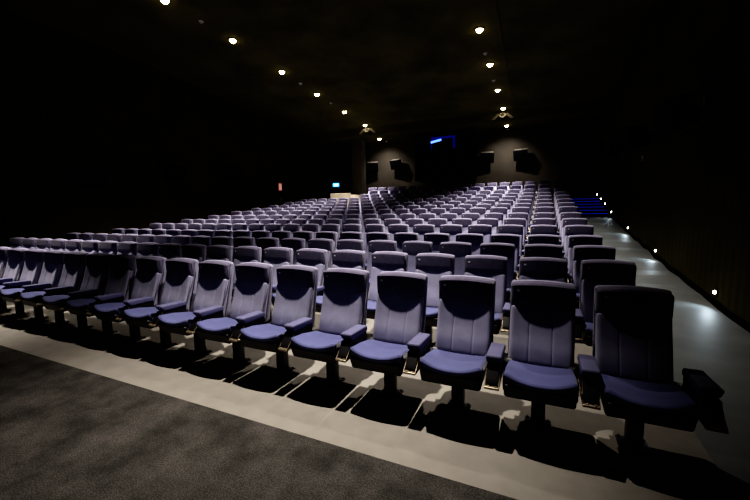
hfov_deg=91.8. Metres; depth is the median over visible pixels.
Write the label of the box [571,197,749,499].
floor
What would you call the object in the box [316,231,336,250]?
seat
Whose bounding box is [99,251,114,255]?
cushion
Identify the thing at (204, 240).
seat
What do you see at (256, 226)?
seat
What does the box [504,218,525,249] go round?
seat
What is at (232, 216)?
seat
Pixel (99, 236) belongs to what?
seat
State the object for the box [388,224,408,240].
seat
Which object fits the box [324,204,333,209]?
seat
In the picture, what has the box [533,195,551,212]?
seat
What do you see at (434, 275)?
cushion
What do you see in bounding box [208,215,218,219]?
seat
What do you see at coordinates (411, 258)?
cushion
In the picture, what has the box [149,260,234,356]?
seat
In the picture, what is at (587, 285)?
cushion
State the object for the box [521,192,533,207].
seat
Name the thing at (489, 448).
floor
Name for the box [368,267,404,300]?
cushion
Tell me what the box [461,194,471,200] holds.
seat
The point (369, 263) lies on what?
cushion
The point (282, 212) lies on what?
seat
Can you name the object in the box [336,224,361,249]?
seat
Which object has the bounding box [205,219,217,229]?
seat
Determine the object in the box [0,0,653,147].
ceiling
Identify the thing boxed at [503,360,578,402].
seat cushion
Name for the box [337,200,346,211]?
seat
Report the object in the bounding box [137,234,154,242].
seat
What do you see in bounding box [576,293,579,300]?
seat cushion
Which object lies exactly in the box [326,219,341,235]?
seat
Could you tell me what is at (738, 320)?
baseboard
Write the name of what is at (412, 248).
seat
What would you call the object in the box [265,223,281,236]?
seat
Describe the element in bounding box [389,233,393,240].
cushion
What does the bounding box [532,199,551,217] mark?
seat
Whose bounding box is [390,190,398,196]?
seat
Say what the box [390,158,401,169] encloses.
wall speaker
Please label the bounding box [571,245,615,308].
seat
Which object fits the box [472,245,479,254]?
cushion
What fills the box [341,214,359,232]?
seat
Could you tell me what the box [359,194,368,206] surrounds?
seat
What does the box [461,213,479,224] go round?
seat
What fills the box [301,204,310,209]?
seat
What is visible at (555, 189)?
seat
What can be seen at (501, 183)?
seat
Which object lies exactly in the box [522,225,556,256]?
seat
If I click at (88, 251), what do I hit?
cushion
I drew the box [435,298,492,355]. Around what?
cushion
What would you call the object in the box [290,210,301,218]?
seat
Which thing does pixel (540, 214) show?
seat
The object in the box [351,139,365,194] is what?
column
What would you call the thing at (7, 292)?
seat cushion
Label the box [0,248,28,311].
seat
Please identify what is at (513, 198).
seat
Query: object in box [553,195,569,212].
seat
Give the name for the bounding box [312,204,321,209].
seat
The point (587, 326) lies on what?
seat cushion
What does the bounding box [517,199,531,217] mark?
seat
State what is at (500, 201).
seat
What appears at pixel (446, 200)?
seat
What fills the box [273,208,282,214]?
seat
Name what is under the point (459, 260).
cushion
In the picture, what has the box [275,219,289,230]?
seat
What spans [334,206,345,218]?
seat
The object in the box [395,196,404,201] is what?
seat
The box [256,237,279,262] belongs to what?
seat
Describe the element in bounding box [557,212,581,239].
seat
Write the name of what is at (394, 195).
seat
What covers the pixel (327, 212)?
seat
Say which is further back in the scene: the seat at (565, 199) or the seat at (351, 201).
the seat at (351, 201)
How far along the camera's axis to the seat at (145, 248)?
6.17 m
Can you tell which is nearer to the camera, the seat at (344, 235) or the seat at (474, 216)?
the seat at (344, 235)
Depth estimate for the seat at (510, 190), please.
14.55 m
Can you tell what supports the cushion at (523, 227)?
on the seat at (513, 221)
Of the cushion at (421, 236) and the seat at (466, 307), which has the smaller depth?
the seat at (466, 307)
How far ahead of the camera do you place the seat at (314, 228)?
8.57 m
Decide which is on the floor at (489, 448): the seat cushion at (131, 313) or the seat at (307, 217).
the seat at (307, 217)
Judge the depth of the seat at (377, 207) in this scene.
12.42 m
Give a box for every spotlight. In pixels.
[359,128,375,133]
[492,110,513,119]
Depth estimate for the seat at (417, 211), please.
10.77 m
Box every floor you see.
[0,231,738,499]
[0,345,517,499]
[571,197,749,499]
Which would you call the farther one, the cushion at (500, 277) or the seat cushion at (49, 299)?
the seat cushion at (49, 299)
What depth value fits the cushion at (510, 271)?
4.73 m
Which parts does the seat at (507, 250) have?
frame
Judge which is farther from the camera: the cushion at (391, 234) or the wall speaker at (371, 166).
the wall speaker at (371, 166)
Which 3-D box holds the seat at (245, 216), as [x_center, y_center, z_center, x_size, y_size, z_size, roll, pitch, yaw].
[-4.361,-0.663,12.035,0.552,0.984,0.704,2,7,25]
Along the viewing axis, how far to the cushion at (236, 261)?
5.28 m
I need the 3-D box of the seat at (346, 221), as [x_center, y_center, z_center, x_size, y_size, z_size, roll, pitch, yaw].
[-0.738,-0.294,9.213,0.552,0.984,0.704,2,7,25]
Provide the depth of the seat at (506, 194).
13.60 m
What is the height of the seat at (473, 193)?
0.984 m
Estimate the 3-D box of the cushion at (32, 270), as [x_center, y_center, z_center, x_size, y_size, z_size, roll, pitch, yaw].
[-5.394,0.381,5.709,0.424,0.408,0.199,2,7,25]
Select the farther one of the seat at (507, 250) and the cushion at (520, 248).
the cushion at (520, 248)
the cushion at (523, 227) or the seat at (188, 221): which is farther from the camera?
the seat at (188, 221)
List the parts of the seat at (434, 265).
frame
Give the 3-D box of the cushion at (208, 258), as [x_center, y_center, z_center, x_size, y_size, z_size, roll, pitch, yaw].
[-2.403,0.321,5.504,0.424,0.408,0.199,2,7,25]
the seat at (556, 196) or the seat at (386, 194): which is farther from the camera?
the seat at (386, 194)
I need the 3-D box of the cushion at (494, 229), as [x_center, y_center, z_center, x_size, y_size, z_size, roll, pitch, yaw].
[2.436,-0.302,7.938,0.424,0.408,0.199,2,7,25]
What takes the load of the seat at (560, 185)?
on the floor at (489, 448)
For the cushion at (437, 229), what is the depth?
8.39 m
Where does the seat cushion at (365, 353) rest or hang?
on the seat at (400, 313)
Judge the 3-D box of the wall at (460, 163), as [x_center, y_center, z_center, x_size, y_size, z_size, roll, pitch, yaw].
[3.751,-4.875,19.173,2.900,2.400,1.600,2,7,25]
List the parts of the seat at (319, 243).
frame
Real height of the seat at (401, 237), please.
0.984 m
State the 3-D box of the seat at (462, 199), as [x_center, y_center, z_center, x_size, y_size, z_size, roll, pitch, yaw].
[3.018,-1.428,13.274,0.552,0.984,0.704,2,7,25]
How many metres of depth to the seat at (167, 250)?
5.94 m
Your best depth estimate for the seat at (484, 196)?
14.07 m
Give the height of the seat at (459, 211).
0.984 m
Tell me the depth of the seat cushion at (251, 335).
3.22 m
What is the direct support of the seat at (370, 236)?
on the floor at (489, 448)
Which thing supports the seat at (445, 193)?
on the floor at (489, 448)
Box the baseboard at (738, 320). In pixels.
[612,215,749,331]
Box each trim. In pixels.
[330,193,359,206]
[495,0,513,106]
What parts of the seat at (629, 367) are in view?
armrest, bracket plate, frame, plate, armrest, bracket plate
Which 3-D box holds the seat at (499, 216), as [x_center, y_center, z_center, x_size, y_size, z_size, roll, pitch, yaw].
[2.760,-0.398,8.767,0.552,0.984,0.704,2,7,25]
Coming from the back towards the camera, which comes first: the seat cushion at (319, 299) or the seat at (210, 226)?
the seat at (210, 226)
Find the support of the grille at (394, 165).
attached to the wall speaker at (395, 164)
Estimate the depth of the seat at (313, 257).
4.75 m
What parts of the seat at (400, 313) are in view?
bracket plate, armrest, plate, frame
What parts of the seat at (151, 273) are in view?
armrest, plate, frame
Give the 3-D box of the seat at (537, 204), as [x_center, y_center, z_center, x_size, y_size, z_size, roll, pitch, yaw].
[4.670,-0.833,10.205,0.552,0.984,0.704,2,7,25]
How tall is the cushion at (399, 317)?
0.408 m
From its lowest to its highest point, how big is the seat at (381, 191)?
0.984 m
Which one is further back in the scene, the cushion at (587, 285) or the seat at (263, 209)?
the seat at (263, 209)
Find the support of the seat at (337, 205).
on the floor at (489, 448)
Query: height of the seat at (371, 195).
0.984 m
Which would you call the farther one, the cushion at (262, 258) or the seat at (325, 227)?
the seat at (325, 227)
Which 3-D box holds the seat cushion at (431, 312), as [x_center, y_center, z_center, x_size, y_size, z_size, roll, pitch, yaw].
[0.516,0.649,3.833,0.432,0.141,0.413,2,7,25]
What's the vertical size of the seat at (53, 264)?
0.984 m
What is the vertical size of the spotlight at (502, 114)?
0.380 m
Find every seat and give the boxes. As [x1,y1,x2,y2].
[0,247,11,277]
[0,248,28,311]
[0,249,46,315]
[0,250,65,320]
[10,237,23,247]
[15,251,88,324]
[22,238,37,249]
[36,238,52,250]
[36,253,112,329]
[50,239,66,250]
[60,254,137,335]
[65,239,83,251]
[66,232,79,239]
[79,233,93,240]
[81,240,100,253]
[86,256,166,341]
[92,233,106,240]
[98,241,117,255]
[106,233,122,241]
[112,228,124,234]
[116,258,198,348]
[117,241,137,255]
[121,234,137,241]
[124,228,137,234]
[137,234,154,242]
[137,242,158,257]
[138,229,151,234]
[149,223,161,229]
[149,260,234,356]
[151,229,165,235]
[154,235,172,243]
[158,243,181,259]
[162,223,174,229]
[166,229,181,235]
[172,235,190,255]
[174,223,187,229]
[181,219,192,223]
[181,229,197,243]
[181,244,206,279]
[186,262,273,365]
[188,223,201,230]
[191,236,210,259]
[193,219,204,223]
[197,229,214,244]
[197,245,232,285]
[202,223,216,236]
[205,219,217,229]
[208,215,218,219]
[211,236,232,245]
[214,230,231,236]
[217,223,231,229]
[218,219,230,223]
[219,215,230,218]
[229,265,317,375]
[231,211,241,220]
[231,215,242,224]
[231,219,244,230]
[231,246,261,301]
[232,223,247,238]
[232,230,250,246]
[232,237,254,262]
[232,247,292,323]
[242,211,252,218]
[244,215,255,223]
[246,219,259,230]
[248,223,263,236]
[251,208,260,214]
[251,230,269,246]
[254,211,264,218]
[256,215,268,223]
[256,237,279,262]
[260,219,274,229]
[262,208,271,214]
[265,211,276,218]
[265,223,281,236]
[269,205,278,210]
[270,215,282,223]
[271,248,327,306]
[272,231,290,246]
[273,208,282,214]
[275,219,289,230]
[278,210,288,218]
[278,268,368,386]
[279,205,288,209]
[281,238,304,264]
[283,224,299,237]
[284,207,294,214]
[284,214,296,223]
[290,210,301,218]
[291,219,306,230]
[293,231,313,247]
[296,207,306,213]
[298,214,311,223]
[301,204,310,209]
[302,224,318,238]
[304,210,315,218]
[308,207,318,214]
[308,219,323,231]
[308,238,333,267]
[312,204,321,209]
[313,214,326,223]
[315,201,324,206]
[315,250,365,312]
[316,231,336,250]
[317,210,329,218]
[321,207,331,214]
[321,224,339,240]
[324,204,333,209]
[326,201,335,206]
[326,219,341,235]
[327,239,363,268]
[329,214,342,229]
[332,210,344,222]
[332,232,362,264]
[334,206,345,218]
[335,271,427,399]
[336,203,346,214]
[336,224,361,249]
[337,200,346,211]
[339,218,360,239]
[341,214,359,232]
[342,209,359,230]
[344,206,358,219]
[345,203,358,218]
[346,200,358,214]
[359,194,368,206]
[359,197,369,209]
[360,200,370,211]
[360,203,371,218]
[361,206,373,219]
[361,209,375,230]
[361,214,377,233]
[362,218,380,240]
[363,224,384,250]
[365,232,389,269]
[366,240,396,290]
[367,251,407,318]
[369,190,377,197]
[370,194,379,201]
[371,197,380,205]
[373,200,382,205]
[374,203,385,209]
[376,206,388,213]
[378,209,391,218]
[379,190,387,196]
[381,193,390,199]
[381,214,395,224]
[383,197,392,202]
[384,218,401,232]
[385,199,395,205]
[388,187,395,193]
[388,202,399,208]
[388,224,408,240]
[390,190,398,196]
[391,205,403,213]
[392,193,401,198]
[394,232,418,251]
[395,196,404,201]
[395,209,408,218]
[398,186,405,192]
[398,199,408,204]
[399,213,415,223]
[402,202,413,208]
[402,241,432,272]
[403,275,495,415]
[405,218,423,232]
[407,196,417,201]
[407,205,419,213]
[412,199,422,204]
[412,208,426,217]
[413,224,434,240]
[415,253,454,346]
[417,202,428,207]
[419,213,435,223]
[420,196,430,201]
[423,205,436,212]
[424,233,449,252]
[426,198,436,204]
[427,192,437,197]
[428,218,446,232]
[430,208,445,217]
[432,201,444,207]
[433,195,443,200]
[439,242,471,274]
[440,191,449,197]
[440,198,451,204]
[440,204,453,212]
[440,213,456,223]
[440,224,461,241]
[446,188,455,194]
[447,195,457,200]
[448,201,460,207]
[449,208,464,217]
[451,184,460,190]
[452,218,471,232]
[453,191,462,197]
[455,197,466,203]
[456,233,482,254]
[457,204,471,212]
[458,187,467,194]
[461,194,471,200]
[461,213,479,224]
[463,184,471,190]
[464,201,477,207]
[464,255,507,334]
[466,191,476,196]
[468,224,491,242]
[469,208,485,218]
[470,197,482,203]
[471,187,480,193]
[475,183,484,189]
[475,194,486,200]
[476,204,490,212]
[477,218,497,233]
[480,190,490,196]
[480,243,514,302]
[481,200,494,207]
[483,186,493,193]
[484,213,502,225]
[484,280,578,434]
[486,197,498,203]
[487,183,496,189]
[490,193,501,199]
[490,207,506,224]
[490,234,519,279]
[493,190,504,196]
[495,203,510,217]
[497,186,507,193]
[498,224,522,259]
[499,182,509,192]
[499,200,513,212]
[501,257,567,331]
[502,196,515,206]
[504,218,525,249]
[505,193,517,203]
[508,189,519,199]
[508,213,527,239]
[510,185,520,195]
[512,182,522,192]
[512,207,529,231]
[514,244,562,279]
[515,203,530,223]
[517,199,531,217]
[517,234,558,279]
[519,196,532,212]
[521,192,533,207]
[522,181,535,193]
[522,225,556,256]
[523,189,534,203]
[524,185,535,192]
[525,218,555,244]
[527,212,553,239]
[529,207,552,230]
[530,203,552,223]
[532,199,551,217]
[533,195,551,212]
[534,192,550,207]
[535,184,550,198]
[535,188,550,203]
[536,180,549,193]
[551,180,567,193]
[551,183,565,198]
[552,188,570,202]
[553,191,568,207]
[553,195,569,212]
[554,198,572,217]
[554,202,574,223]
[556,206,577,231]
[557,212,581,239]
[559,218,586,250]
[562,225,593,259]
[567,235,602,282]
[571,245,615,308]
[575,259,636,346]
[578,285,728,456]
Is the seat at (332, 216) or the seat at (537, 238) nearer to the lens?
the seat at (537, 238)
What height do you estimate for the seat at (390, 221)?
0.984 m
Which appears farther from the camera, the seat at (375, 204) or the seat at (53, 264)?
the seat at (375, 204)
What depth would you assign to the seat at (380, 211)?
11.22 m
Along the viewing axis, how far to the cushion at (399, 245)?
6.53 m
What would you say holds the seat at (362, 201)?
on the floor at (489, 448)
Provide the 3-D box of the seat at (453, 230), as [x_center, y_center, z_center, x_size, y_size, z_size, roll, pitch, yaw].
[1.359,0.005,7.089,0.552,0.984,0.704,2,7,25]
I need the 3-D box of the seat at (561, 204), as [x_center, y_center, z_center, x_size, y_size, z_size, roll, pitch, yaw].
[5.227,-0.812,9.949,0.660,0.984,0.704,2,7,25]
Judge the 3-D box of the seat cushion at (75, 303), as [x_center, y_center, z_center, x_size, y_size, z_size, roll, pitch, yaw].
[-3.492,0.671,4.504,0.432,0.141,0.413,2,7,25]
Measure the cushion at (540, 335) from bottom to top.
0.408 m
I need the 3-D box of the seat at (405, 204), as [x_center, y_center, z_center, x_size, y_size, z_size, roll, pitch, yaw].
[1.046,-1.224,13.025,0.552,0.984,0.704,2,7,25]
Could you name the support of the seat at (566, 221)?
on the floor at (489, 448)
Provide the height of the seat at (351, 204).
0.984 m
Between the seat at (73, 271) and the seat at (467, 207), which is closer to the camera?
the seat at (73, 271)
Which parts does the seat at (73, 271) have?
armrest, plate, frame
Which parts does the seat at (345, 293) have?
bracket plate, armrest, plate, frame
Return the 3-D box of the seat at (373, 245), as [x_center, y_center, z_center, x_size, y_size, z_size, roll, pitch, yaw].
[-0.043,0.366,5.407,0.552,0.984,0.704,2,7,25]
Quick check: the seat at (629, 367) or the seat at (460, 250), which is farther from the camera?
the seat at (460, 250)
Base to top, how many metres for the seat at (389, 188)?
0.984 m
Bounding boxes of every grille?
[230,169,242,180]
[390,161,399,169]
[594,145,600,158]
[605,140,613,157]
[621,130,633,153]
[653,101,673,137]
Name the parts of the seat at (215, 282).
armrest, plate, frame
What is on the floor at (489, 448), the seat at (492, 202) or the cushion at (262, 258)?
the seat at (492, 202)
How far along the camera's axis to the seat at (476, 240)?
5.98 m
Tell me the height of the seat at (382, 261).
0.984 m
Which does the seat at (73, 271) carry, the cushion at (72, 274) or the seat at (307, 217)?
the cushion at (72, 274)
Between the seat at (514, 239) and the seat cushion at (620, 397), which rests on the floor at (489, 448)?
the seat at (514, 239)
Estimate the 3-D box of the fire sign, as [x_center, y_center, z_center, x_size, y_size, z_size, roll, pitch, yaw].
[-4.805,-3.198,18.434,0.026,0.400,0.280,2,7,25]
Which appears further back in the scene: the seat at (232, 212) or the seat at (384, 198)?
the seat at (384, 198)
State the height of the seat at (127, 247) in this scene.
0.984 m
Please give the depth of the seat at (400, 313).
3.06 m
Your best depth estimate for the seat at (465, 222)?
8.14 m
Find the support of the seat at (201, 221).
on the floor at (489, 448)
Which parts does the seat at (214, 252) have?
frame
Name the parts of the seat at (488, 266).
frame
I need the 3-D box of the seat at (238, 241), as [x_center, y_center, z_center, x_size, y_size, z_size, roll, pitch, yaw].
[-2.587,0.271,6.574,0.552,0.984,0.704,2,7,25]
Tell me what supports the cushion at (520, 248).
on the seat at (502, 229)
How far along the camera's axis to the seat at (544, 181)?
15.97 m
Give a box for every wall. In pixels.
[0,9,333,246]
[332,122,597,198]
[415,128,476,182]
[594,0,749,322]
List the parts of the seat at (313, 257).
frame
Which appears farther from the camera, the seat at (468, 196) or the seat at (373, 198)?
the seat at (373, 198)
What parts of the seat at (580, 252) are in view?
frame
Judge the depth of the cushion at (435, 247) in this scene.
6.25 m
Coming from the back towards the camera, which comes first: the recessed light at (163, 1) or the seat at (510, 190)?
the seat at (510, 190)
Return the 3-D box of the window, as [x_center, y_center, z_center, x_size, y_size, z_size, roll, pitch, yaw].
[3.413,-5.511,18.373,1.390,0.880,0.080,2,7,25]
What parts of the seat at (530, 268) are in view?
armrest, frame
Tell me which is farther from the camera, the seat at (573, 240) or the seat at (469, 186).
the seat at (469, 186)
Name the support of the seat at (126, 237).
on the floor at (489, 448)
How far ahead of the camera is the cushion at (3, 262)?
6.09 m
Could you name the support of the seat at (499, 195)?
on the floor at (489, 448)
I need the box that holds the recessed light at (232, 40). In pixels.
[228,38,237,42]
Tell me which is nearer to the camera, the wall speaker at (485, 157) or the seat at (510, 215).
the seat at (510, 215)
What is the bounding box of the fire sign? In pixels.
[278,183,281,190]
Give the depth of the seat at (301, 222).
10.00 m
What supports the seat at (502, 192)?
on the floor at (489, 448)
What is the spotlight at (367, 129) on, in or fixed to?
hanging from the ceiling
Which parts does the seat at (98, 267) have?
armrest, plate, frame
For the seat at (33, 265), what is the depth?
5.64 m
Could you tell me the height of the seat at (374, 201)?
0.984 m
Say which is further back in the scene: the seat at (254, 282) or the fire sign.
the fire sign
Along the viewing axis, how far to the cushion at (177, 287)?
4.26 m
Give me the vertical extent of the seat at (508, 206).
0.984 m
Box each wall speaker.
[366,161,377,171]
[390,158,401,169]
[480,151,493,162]
[513,148,527,160]
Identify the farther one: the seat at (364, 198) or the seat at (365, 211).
the seat at (364, 198)
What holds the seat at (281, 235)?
on the floor at (489, 448)
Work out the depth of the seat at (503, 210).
9.80 m
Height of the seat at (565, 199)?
0.984 m
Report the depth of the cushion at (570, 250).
5.37 m
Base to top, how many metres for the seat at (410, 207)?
0.984 m
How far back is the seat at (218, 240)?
6.90 m
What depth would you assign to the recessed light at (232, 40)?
10.43 m
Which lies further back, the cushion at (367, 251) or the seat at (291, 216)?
the seat at (291, 216)
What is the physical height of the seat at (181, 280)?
0.984 m
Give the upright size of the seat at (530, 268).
0.984 m
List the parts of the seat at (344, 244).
frame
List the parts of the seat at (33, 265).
armrest, plate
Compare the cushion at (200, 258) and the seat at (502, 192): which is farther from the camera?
the seat at (502, 192)
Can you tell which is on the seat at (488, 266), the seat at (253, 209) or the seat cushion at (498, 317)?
the seat cushion at (498, 317)
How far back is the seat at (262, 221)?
10.47 m
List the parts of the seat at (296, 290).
bracket plate, armrest, plate, frame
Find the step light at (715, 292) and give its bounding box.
[711,288,717,296]
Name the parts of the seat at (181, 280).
armrest, plate, frame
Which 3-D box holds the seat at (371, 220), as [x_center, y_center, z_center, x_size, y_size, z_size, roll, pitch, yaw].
[-0.229,-0.275,8.979,0.552,0.984,0.704,2,7,25]
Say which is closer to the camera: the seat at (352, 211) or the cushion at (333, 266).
the cushion at (333, 266)
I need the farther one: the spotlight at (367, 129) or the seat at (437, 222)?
the spotlight at (367, 129)
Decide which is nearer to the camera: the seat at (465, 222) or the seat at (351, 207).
the seat at (465, 222)
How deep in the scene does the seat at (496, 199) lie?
12.88 m
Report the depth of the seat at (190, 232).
8.79 m
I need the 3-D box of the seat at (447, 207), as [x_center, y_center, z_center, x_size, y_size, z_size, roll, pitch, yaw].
[2.126,-0.928,11.372,0.552,0.984,0.704,2,7,25]
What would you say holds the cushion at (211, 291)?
on the seat at (215, 282)
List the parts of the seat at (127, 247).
frame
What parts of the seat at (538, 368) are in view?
bracket plate, armrest, plate, frame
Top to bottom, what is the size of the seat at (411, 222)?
0.984 m
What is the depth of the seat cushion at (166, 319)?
3.70 m
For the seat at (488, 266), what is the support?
on the floor at (489, 448)
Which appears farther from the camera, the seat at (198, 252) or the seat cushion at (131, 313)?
the seat at (198, 252)
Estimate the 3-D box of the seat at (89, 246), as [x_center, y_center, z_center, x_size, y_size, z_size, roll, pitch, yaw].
[-5.577,0.329,6.779,0.552,0.984,0.704,2,7,25]
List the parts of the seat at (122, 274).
armrest, plate, frame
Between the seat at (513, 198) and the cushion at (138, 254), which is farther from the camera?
the seat at (513, 198)
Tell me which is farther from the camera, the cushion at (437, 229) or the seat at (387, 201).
the seat at (387, 201)
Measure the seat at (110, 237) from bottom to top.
0.984 m
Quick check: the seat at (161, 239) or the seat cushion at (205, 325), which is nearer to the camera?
the seat cushion at (205, 325)
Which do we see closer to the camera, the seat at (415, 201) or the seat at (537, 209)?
the seat at (537, 209)
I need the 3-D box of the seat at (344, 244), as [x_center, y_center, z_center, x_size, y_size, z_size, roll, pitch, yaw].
[-0.552,0.347,5.640,0.552,0.984,0.704,2,7,25]
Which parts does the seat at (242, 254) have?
frame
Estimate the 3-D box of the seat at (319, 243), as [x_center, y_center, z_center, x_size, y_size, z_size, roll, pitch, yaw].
[-1.060,0.328,5.874,0.552,0.984,0.704,2,7,25]
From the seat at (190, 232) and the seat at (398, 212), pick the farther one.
the seat at (398, 212)
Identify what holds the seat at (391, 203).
on the floor at (489, 448)
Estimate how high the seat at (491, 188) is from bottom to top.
0.984 m
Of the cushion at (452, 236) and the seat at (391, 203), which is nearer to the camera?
the cushion at (452, 236)
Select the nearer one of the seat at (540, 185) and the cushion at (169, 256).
the cushion at (169, 256)
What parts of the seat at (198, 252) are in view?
frame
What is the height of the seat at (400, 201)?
0.984 m
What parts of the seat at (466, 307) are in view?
bracket plate, armrest, plate, frame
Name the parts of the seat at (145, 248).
frame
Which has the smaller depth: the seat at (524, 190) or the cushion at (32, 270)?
the cushion at (32, 270)
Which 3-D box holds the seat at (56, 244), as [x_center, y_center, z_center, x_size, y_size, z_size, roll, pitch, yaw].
[-6.595,0.291,7.245,0.552,0.984,0.704,2,7,25]
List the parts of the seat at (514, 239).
frame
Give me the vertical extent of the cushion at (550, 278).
0.408 m
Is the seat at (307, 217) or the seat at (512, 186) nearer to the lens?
the seat at (307, 217)
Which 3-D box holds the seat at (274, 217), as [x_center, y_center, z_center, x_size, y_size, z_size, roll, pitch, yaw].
[-3.344,-0.625,11.568,0.552,0.984,0.704,2,7,25]
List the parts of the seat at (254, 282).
armrest, plate, frame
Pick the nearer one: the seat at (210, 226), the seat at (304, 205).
the seat at (210, 226)
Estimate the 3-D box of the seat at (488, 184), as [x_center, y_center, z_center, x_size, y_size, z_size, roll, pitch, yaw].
[5.306,-2.630,16.819,0.552,0.984,0.704,2,7,25]
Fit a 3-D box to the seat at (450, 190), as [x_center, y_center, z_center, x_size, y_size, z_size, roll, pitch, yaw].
[3.335,-2.358,16.578,0.552,0.984,0.704,2,7,25]
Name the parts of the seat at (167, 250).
frame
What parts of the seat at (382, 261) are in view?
frame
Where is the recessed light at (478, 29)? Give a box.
[475,27,484,32]
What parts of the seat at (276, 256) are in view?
frame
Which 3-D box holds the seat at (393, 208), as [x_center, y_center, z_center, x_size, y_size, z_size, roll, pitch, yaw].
[0.600,-0.985,12.073,0.552,0.984,0.704,2,7,25]
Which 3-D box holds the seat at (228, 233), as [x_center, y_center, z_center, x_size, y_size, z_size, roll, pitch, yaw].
[-3.665,0.051,8.235,0.552,0.984,0.704,2,7,25]
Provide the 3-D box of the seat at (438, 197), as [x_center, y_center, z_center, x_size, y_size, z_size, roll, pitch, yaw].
[2.446,-1.725,14.691,0.552,0.984,0.704,2,7,25]
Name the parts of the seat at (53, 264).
armrest, plate, frame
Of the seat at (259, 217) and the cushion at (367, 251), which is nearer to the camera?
the cushion at (367, 251)
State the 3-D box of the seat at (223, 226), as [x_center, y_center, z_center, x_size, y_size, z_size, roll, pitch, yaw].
[-4.237,-0.203,9.657,0.552,0.984,0.704,2,7,25]
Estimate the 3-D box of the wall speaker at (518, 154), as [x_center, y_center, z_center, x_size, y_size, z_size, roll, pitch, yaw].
[7.253,-4.746,18.098,0.694,0.604,0.640,2,7,25]
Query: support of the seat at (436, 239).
on the floor at (489, 448)
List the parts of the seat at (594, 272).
armrest, frame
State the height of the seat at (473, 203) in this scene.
0.984 m
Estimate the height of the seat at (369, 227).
0.984 m
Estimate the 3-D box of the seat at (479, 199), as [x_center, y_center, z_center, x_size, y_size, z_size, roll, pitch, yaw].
[3.526,-1.409,13.041,0.552,0.984,0.704,2,7,25]
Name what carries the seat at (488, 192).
on the floor at (489, 448)
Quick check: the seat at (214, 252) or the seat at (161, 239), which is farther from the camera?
the seat at (161, 239)
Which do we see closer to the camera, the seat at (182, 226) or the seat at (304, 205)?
the seat at (182, 226)
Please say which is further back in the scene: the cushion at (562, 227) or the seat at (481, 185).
the seat at (481, 185)
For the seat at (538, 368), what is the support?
on the floor at (489, 448)
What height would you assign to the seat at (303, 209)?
0.984 m
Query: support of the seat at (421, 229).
on the floor at (489, 448)
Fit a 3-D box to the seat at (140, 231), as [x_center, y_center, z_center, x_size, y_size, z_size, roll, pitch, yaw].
[-6.209,-0.044,9.402,0.552,0.984,0.704,2,7,25]
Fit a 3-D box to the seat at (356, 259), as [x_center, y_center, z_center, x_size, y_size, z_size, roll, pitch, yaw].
[-0.490,0.518,4.444,0.552,0.984,0.704,2,7,25]
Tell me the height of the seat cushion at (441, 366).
0.141 m
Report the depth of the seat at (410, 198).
15.27 m
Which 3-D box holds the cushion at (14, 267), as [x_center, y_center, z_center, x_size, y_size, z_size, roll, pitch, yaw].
[-5.903,0.362,5.942,0.424,0.408,0.199,2,7,25]
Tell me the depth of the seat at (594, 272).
3.40 m
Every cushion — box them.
[0,259,7,277]
[0,288,24,296]
[2,259,23,281]
[19,261,42,283]
[20,291,45,300]
[38,262,61,287]
[42,295,69,304]
[58,264,83,290]
[67,298,95,309]
[80,266,107,295]
[81,250,96,253]
[94,302,126,314]
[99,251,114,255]
[104,268,132,299]
[124,307,158,320]
[131,271,161,305]
[137,253,155,257]
[158,312,196,327]
[159,254,177,259]
[160,274,193,309]
[182,256,202,279]
[193,277,228,314]
[196,317,237,334]
[207,257,228,260]
[230,280,268,318]
[233,259,257,286]
[240,324,286,346]
[261,249,263,262]
[264,261,289,283]
[271,284,313,326]
[291,331,343,356]
[292,250,296,264]
[296,262,324,285]
[316,296,322,305]
[319,288,364,334]
[327,251,330,267]
[332,265,362,269]
[350,339,408,368]
[364,233,366,249]
[365,242,368,262]
[366,252,371,278]
[367,300,376,311]
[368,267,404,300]
[373,293,423,344]
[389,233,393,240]
[396,243,401,251]
[407,255,415,272]
[415,269,452,307]
[418,234,423,240]
[419,349,487,384]
[426,307,437,317]
[432,245,438,252]
[435,227,439,232]
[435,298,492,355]
[450,234,456,241]
[454,256,465,274]
[462,227,467,232]
[465,272,505,312]
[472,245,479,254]
[483,234,490,242]
[492,227,496,233]
[494,313,502,329]
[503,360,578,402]
[506,288,510,298]
[507,258,513,287]
[509,305,573,368]
[514,246,518,270]
[519,235,521,255]
[520,276,565,282]
[523,227,524,244]
[562,227,564,245]
[564,236,567,256]
[568,248,572,273]
[573,261,580,293]
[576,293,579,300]
[581,279,634,322]
[583,322,592,340]
[595,313,673,383]
[598,373,698,418]
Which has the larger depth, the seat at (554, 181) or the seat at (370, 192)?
the seat at (370, 192)
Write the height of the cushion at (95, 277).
0.408 m
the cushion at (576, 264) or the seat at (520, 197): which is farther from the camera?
the seat at (520, 197)
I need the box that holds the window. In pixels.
[429,130,455,150]
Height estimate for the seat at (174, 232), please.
0.984 m
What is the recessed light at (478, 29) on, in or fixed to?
in the ceiling
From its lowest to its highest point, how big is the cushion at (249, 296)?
0.408 m
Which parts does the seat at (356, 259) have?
armrest, frame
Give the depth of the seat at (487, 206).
10.98 m
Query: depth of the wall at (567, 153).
18.53 m
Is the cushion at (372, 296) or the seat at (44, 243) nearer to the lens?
the cushion at (372, 296)
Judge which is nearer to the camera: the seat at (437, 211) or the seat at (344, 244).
the seat at (344, 244)
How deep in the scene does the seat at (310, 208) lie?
13.55 m
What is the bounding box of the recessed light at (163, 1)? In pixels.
[159,0,170,3]
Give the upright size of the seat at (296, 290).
0.984 m
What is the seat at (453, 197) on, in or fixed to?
on the floor at (489, 448)
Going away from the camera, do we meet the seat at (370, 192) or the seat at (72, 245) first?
the seat at (72, 245)

